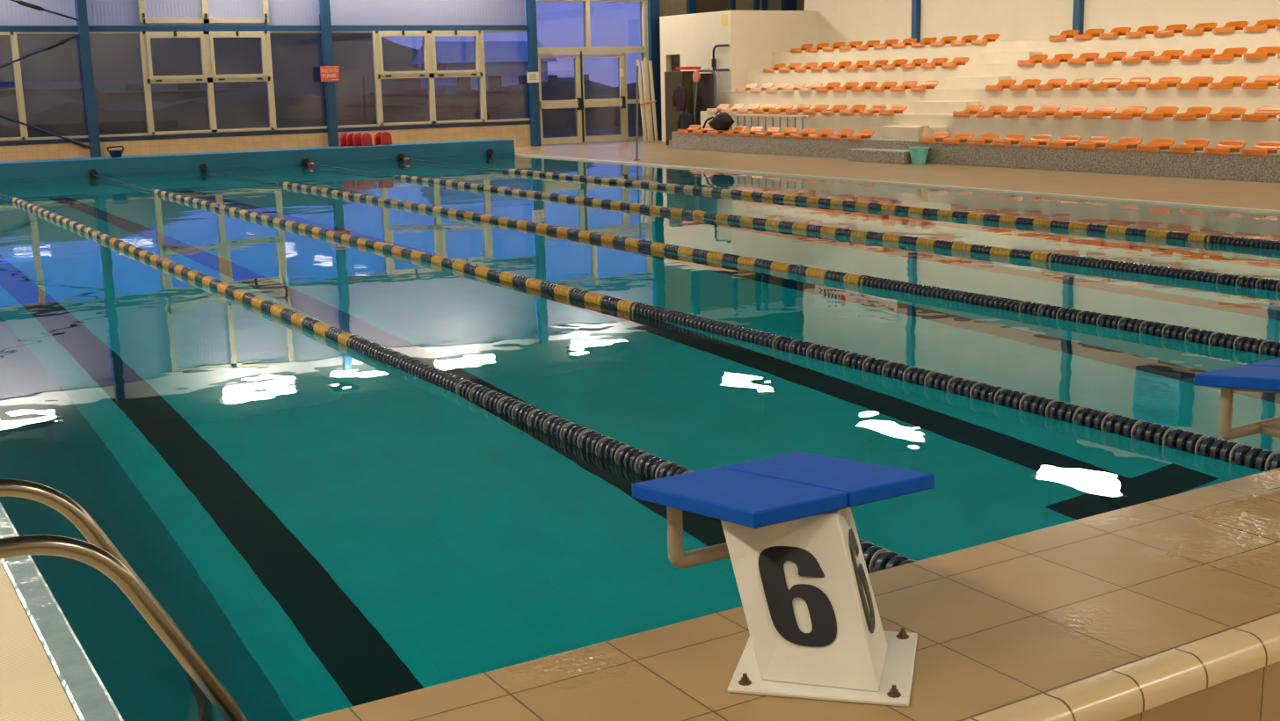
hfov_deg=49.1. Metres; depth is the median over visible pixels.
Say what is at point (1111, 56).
seat
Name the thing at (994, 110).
seat
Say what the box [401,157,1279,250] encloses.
lane rope
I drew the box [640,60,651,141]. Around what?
plank
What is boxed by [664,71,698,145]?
locker
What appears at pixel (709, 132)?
seat
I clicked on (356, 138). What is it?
kickboard
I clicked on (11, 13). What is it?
window
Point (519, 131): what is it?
wall
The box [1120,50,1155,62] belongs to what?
seat
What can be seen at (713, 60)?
grab rail
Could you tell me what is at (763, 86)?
seat
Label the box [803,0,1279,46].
wall
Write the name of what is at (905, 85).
seat
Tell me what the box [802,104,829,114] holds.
seat
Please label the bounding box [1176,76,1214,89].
seat
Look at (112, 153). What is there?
basket
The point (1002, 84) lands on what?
seat
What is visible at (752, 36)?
wall
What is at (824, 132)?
seat
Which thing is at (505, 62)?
outbuilding
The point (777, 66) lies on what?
seat
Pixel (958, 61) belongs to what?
seat
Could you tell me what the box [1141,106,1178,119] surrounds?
seat
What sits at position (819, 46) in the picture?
seat
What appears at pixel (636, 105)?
pole
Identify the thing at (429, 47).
window
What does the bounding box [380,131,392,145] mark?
kickboard
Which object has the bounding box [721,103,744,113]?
seat
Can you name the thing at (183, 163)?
wall
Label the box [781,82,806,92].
seat
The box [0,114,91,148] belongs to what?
rod
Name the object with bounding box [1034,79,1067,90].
seat
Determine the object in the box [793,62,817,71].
seat
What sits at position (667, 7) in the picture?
wall
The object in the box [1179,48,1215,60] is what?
seat
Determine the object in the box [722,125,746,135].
seat
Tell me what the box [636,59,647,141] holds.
plank
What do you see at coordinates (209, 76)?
window
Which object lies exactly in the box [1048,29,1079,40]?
seat
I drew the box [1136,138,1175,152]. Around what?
seat
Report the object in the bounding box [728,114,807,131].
guard rail
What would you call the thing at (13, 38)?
window
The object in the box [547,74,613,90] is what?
outbuilding
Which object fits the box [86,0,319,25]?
window
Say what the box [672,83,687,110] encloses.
jacket
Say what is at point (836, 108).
seat
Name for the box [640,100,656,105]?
strap
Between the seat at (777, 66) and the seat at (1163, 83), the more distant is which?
the seat at (777, 66)
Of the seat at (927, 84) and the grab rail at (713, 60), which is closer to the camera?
the seat at (927, 84)
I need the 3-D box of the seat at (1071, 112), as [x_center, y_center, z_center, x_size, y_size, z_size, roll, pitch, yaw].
[6.981,-4.027,22.734,0.392,0.181,0.415,-8,13,-30]
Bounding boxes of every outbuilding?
[0,80,99,101]
[94,79,284,103]
[410,41,558,90]
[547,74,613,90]
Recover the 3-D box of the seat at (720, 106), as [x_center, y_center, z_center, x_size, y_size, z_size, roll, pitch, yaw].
[1.737,-5.610,31.205,0.392,0.181,0.415,-8,13,-30]
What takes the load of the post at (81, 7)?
on the floor
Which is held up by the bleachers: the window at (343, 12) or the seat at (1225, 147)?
the seat at (1225, 147)
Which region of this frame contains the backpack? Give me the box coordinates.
[702,110,734,130]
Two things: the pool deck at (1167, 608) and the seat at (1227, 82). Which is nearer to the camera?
the pool deck at (1167, 608)
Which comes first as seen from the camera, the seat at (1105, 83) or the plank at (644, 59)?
the seat at (1105, 83)
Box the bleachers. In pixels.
[671,28,1279,182]
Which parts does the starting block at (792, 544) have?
plate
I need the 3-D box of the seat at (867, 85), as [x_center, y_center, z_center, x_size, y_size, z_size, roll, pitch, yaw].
[4.502,-5.490,28.108,0.392,0.181,0.415,-8,13,-31]
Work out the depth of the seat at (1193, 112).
20.75 m
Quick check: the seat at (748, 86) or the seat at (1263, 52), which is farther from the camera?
the seat at (748, 86)
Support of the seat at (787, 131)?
on the bleachers
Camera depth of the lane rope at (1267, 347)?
10.15 m
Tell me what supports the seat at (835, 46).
on the bleachers
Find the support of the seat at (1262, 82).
on the bleachers
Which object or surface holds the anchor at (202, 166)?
attached to the wall at (183, 163)
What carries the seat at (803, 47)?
on the bleachers
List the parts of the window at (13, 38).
casement frame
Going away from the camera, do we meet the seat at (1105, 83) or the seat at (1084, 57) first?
the seat at (1105, 83)
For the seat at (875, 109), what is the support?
on the bleachers
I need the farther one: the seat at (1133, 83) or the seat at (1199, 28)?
the seat at (1199, 28)
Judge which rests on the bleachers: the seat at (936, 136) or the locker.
the seat at (936, 136)
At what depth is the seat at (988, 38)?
27.20 m
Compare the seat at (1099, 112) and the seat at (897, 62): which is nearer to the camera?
the seat at (1099, 112)
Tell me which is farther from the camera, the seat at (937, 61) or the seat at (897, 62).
the seat at (897, 62)
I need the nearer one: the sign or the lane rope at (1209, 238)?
the lane rope at (1209, 238)
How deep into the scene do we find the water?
7.17 m
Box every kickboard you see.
[339,132,348,146]
[346,132,354,145]
[352,132,361,145]
[360,132,372,145]
[374,131,382,145]
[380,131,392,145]
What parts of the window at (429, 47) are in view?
opening sash, casement frame, opening sash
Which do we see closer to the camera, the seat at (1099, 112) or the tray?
the seat at (1099, 112)
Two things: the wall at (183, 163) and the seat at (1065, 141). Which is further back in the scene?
the wall at (183, 163)
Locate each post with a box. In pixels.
[74,0,101,157]
[319,0,339,146]
[525,0,541,146]
[647,0,661,140]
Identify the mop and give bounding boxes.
[692,71,700,118]
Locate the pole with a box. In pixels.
[633,65,639,160]
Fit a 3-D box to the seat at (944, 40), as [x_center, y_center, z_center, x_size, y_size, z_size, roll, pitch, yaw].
[6.116,-6.432,28.241,0.392,0.181,0.415,-8,13,-31]
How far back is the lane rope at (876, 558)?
7.14 m
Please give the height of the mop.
1.309 m
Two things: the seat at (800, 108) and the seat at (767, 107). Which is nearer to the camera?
the seat at (800, 108)
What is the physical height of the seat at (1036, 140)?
0.181 m
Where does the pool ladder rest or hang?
attached to the basin
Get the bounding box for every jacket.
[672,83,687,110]
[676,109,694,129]
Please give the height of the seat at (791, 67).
0.181 m
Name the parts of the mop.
handle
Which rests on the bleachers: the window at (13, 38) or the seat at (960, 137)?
the seat at (960, 137)
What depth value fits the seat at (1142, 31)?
24.10 m
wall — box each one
[0,25,530,161]
[0,138,515,182]
[659,0,804,16]
[659,10,816,141]
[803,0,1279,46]
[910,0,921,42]
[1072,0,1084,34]
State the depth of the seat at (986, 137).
23.37 m
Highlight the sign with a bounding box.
[320,65,339,81]
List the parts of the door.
light frame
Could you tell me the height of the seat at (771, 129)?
0.181 m
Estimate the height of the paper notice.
0.250 m
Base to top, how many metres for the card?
0.250 m
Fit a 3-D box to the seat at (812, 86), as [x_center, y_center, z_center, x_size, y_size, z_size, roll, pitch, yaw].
[3.599,-5.763,29.567,0.392,0.181,0.415,-8,13,-30]
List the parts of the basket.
handle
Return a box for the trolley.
[692,69,716,130]
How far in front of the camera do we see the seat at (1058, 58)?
24.77 m
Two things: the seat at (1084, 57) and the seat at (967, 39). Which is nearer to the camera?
the seat at (1084, 57)
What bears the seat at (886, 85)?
on the bleachers
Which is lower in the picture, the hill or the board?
the board
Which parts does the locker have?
door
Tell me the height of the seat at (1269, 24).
0.181 m
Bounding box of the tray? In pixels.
[675,66,700,69]
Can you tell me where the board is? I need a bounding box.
[915,124,930,140]
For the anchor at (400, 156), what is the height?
0.181 m
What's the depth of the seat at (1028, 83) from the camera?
24.46 m
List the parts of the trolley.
panel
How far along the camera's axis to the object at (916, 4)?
30.38 m
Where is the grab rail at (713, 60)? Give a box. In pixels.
[711,43,729,72]
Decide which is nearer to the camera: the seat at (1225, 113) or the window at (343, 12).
the seat at (1225, 113)
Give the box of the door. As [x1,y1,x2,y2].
[536,0,649,145]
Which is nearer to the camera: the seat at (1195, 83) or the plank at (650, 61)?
the seat at (1195, 83)
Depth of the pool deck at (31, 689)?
3.85 m
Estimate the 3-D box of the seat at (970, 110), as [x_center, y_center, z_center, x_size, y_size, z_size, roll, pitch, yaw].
[5.776,-4.391,24.681,0.392,0.181,0.415,-8,13,-30]
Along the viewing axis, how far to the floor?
21.42 m
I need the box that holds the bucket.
[909,146,929,164]
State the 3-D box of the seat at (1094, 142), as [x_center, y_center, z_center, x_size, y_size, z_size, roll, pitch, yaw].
[6.929,-3.328,21.448,0.392,0.181,0.415,-8,13,-30]
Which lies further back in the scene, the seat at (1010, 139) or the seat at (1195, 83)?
the seat at (1010, 139)
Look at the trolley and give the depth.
31.99 m
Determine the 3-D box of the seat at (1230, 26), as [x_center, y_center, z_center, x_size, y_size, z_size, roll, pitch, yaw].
[9.554,-5.394,22.687,0.392,0.181,0.415,-8,13,-30]
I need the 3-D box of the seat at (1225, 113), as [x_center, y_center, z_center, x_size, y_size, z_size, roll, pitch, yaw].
[8.489,-3.572,20.297,0.392,0.181,0.415,-8,13,-30]
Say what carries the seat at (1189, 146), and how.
on the bleachers
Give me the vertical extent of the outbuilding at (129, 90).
2.000 m
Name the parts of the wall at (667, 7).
blue post, brown panel, blue post, blue post, blue post, blue post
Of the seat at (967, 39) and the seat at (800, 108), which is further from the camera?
the seat at (800, 108)
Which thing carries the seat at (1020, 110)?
on the bleachers
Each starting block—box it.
[632,451,934,706]
[1193,357,1279,439]
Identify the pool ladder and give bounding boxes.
[0,479,247,720]
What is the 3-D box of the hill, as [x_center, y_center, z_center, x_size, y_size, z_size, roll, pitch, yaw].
[-57.728,-19.416,90.554,132.000,8.319,88.955,-8,13,-30]
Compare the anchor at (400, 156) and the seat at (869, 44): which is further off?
the seat at (869, 44)
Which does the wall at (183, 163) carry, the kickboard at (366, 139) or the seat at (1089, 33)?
the kickboard at (366, 139)
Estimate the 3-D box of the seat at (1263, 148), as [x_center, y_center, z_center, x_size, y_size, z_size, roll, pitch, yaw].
[8.435,-2.873,19.015,0.392,0.181,0.415,-8,13,-30]
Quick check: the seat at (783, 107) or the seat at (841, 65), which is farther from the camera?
the seat at (841, 65)
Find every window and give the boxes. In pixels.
[0,0,76,25]
[0,31,88,141]
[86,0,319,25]
[89,30,327,137]
[329,0,525,25]
[331,30,530,128]
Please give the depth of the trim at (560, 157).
19.00 m
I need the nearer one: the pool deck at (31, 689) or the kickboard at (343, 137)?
the pool deck at (31, 689)
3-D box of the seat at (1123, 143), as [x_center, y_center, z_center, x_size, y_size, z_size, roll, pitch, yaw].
[7.230,-3.237,20.962,0.392,0.181,0.415,-8,13,-30]
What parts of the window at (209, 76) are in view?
opening sash, casement frame, opening sash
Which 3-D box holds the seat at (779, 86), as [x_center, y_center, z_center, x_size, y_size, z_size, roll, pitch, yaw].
[2.995,-5.945,30.542,0.392,0.181,0.415,-8,13,-30]
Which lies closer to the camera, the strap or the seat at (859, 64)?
the seat at (859, 64)
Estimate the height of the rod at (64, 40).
1.985 m
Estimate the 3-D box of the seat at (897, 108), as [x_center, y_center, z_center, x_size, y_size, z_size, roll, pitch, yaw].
[4.750,-4.700,26.338,0.392,0.181,0.415,-8,13,-31]
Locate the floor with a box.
[514,139,1279,210]
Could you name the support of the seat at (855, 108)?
on the bleachers
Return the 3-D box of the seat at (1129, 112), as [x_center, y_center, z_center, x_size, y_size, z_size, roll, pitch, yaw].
[7.583,-3.845,21.761,0.392,0.181,0.415,-8,13,-31]
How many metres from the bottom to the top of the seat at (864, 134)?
0.181 m
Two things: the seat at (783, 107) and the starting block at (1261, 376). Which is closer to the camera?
the starting block at (1261, 376)
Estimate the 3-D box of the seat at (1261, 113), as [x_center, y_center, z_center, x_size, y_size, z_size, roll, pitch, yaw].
[8.789,-3.481,19.813,0.392,0.181,0.415,-8,13,-31]
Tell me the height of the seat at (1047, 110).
0.181 m
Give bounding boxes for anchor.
[88,168,96,177]
[199,163,207,172]
[302,158,309,167]
[397,153,404,161]
[487,149,493,156]
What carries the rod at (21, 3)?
attached to the post at (81, 7)
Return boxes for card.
[720,14,727,25]
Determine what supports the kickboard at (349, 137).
on the wall at (183, 163)
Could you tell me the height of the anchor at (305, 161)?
0.181 m
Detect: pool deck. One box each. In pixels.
[0,561,79,720]
[298,467,1279,720]
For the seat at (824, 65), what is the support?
on the bleachers
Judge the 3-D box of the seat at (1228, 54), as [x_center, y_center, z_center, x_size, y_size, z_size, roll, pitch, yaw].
[9.197,-4.787,21.893,0.392,0.181,0.415,-8,13,-31]
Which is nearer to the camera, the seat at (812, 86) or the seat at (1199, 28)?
the seat at (1199, 28)
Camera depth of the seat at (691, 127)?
30.87 m
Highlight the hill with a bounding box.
[0,2,421,96]
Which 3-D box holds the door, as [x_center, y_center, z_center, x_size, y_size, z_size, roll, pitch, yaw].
[-1.164,-7.155,34.714,3.210,3.512,0.240,-8,13,-30]
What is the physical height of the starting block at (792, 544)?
0.378 m
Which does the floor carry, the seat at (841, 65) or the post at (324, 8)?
the post at (324, 8)
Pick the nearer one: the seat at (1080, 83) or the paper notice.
the seat at (1080, 83)
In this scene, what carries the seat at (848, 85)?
on the bleachers
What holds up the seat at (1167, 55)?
on the bleachers
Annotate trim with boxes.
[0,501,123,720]
[515,153,1279,213]
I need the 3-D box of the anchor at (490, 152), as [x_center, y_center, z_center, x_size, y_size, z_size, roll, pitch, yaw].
[-3.215,-4.431,30.006,0.129,0.181,0.110,-8,13,-30]
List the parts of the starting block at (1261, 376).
support frame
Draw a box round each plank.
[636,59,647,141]
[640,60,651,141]
[643,58,654,141]
[648,60,658,141]
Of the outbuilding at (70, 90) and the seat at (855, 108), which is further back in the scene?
the outbuilding at (70, 90)
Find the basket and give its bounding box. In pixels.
[107,145,123,157]
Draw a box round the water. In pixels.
[0,155,1279,720]
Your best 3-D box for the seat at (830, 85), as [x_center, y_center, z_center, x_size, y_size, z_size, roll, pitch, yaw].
[3.899,-5.672,29.082,0.392,0.181,0.415,-8,13,-31]
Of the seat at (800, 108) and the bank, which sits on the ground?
the bank
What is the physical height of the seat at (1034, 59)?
0.181 m
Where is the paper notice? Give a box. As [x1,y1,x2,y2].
[526,72,538,82]
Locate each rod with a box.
[0,34,79,67]
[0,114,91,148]
[9,0,78,21]
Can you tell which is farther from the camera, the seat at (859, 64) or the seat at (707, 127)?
the seat at (707, 127)
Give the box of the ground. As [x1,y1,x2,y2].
[542,87,643,145]
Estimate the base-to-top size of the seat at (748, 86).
0.181 m
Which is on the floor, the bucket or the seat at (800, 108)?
the bucket
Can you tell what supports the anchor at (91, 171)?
attached to the wall at (183, 163)
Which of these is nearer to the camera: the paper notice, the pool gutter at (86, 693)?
the pool gutter at (86, 693)
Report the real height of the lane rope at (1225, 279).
0.124 m
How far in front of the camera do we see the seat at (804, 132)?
27.46 m
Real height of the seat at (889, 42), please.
0.181 m
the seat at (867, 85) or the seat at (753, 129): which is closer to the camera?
the seat at (867, 85)
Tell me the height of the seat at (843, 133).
0.181 m
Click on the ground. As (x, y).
(600, 131)
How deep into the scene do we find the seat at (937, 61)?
27.39 m
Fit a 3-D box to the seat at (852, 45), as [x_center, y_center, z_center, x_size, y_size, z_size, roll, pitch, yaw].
[4.608,-6.887,30.676,0.392,0.181,0.415,-8,13,-31]
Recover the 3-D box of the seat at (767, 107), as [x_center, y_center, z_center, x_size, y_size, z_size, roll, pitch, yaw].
[2.640,-5.337,29.746,0.392,0.181,0.415,-8,13,-31]
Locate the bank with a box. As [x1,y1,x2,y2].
[0,80,642,138]
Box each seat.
[677,124,700,133]
[691,124,713,134]
[706,103,729,112]
[706,126,730,135]
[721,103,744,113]
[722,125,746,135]
[734,83,757,92]
[736,103,760,113]
[738,126,763,136]
[749,83,773,92]
[752,104,776,113]
[755,126,780,137]
[763,63,785,72]
[765,82,789,92]
[768,104,793,113]
[771,127,797,138]
[778,63,801,72]
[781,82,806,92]
[785,104,810,114]
[789,128,815,138]
[790,43,813,52]
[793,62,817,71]
[798,82,822,91]
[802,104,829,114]
[806,43,829,51]
[807,128,835,138]
[810,61,834,71]
[815,82,840,91]
[821,42,845,50]
[821,104,847,114]
[826,129,854,139]
[827,61,851,70]
[833,81,858,91]
[838,41,862,50]
[839,104,866,115]
[844,60,870,70]
[846,129,874,140]
[850,81,878,91]
[855,40,879,49]
[858,104,886,115]
[863,59,888,69]
[870,81,897,91]
[873,39,898,48]
[879,104,907,115]
[881,58,907,68]
[890,80,917,91]
[891,38,916,47]
[901,58,927,68]
[910,36,937,46]
[910,80,938,91]
[918,131,950,143]
[920,58,948,67]
[930,36,957,45]
[941,57,969,67]
[942,132,974,144]
[950,35,978,44]
[952,105,983,116]
[966,132,999,145]
[971,34,999,43]
[975,105,1007,116]
[985,80,1016,90]
[991,133,1025,146]
[1001,105,1033,117]
[1009,79,1040,90]
[1017,54,1047,65]
[1018,134,1053,147]
[1026,105,1060,117]
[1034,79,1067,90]
[1041,53,1073,65]
[1046,135,1081,148]
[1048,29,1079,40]
[1053,106,1087,117]
[1060,78,1093,89]
[1067,52,1099,64]
[1073,28,1104,39]
[1074,136,1111,149]
[1081,106,1116,118]
[1087,78,1121,89]
[1093,51,1127,63]
[1098,27,1131,38]
[1105,137,1142,151]
[1110,106,1147,119]
[1115,77,1151,89]
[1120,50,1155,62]
[1125,25,1158,36]
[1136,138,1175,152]
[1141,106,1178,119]
[1145,77,1181,89]
[1149,50,1184,61]
[1153,23,1187,36]
[1169,138,1209,153]
[1172,106,1211,120]
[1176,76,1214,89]
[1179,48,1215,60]
[1182,22,1217,34]
[1204,139,1245,154]
[1206,107,1246,120]
[1208,76,1247,88]
[1210,47,1247,59]
[1212,21,1248,33]
[1240,140,1279,156]
[1241,107,1279,121]
[1242,75,1279,88]
[1243,19,1279,31]
[1243,46,1279,58]
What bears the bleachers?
on the floor
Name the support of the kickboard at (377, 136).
on the wall at (183, 163)
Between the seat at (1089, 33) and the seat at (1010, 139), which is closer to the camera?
the seat at (1010, 139)
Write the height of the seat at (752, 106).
0.181 m
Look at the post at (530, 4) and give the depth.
33.70 m
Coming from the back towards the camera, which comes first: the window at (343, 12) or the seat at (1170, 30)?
the window at (343, 12)
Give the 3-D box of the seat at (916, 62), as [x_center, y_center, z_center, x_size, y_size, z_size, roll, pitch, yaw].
[5.461,-5.915,27.929,0.392,0.181,0.415,-8,13,-30]
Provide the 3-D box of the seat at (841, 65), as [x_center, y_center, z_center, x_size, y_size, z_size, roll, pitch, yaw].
[4.254,-6.279,29.879,0.392,0.181,0.415,-8,13,-31]
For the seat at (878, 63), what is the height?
0.181 m
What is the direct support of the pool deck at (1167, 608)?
on the floor
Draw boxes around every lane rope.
[0,193,916,573]
[93,174,1279,471]
[203,168,1279,356]
[306,162,1279,291]
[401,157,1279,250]
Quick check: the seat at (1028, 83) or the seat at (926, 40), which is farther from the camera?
the seat at (926, 40)
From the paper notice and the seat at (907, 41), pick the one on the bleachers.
the seat at (907, 41)
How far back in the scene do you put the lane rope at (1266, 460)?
7.46 m
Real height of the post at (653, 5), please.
4.892 m
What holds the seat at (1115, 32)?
on the bleachers
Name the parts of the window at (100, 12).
frosted pane, frame, frosted pane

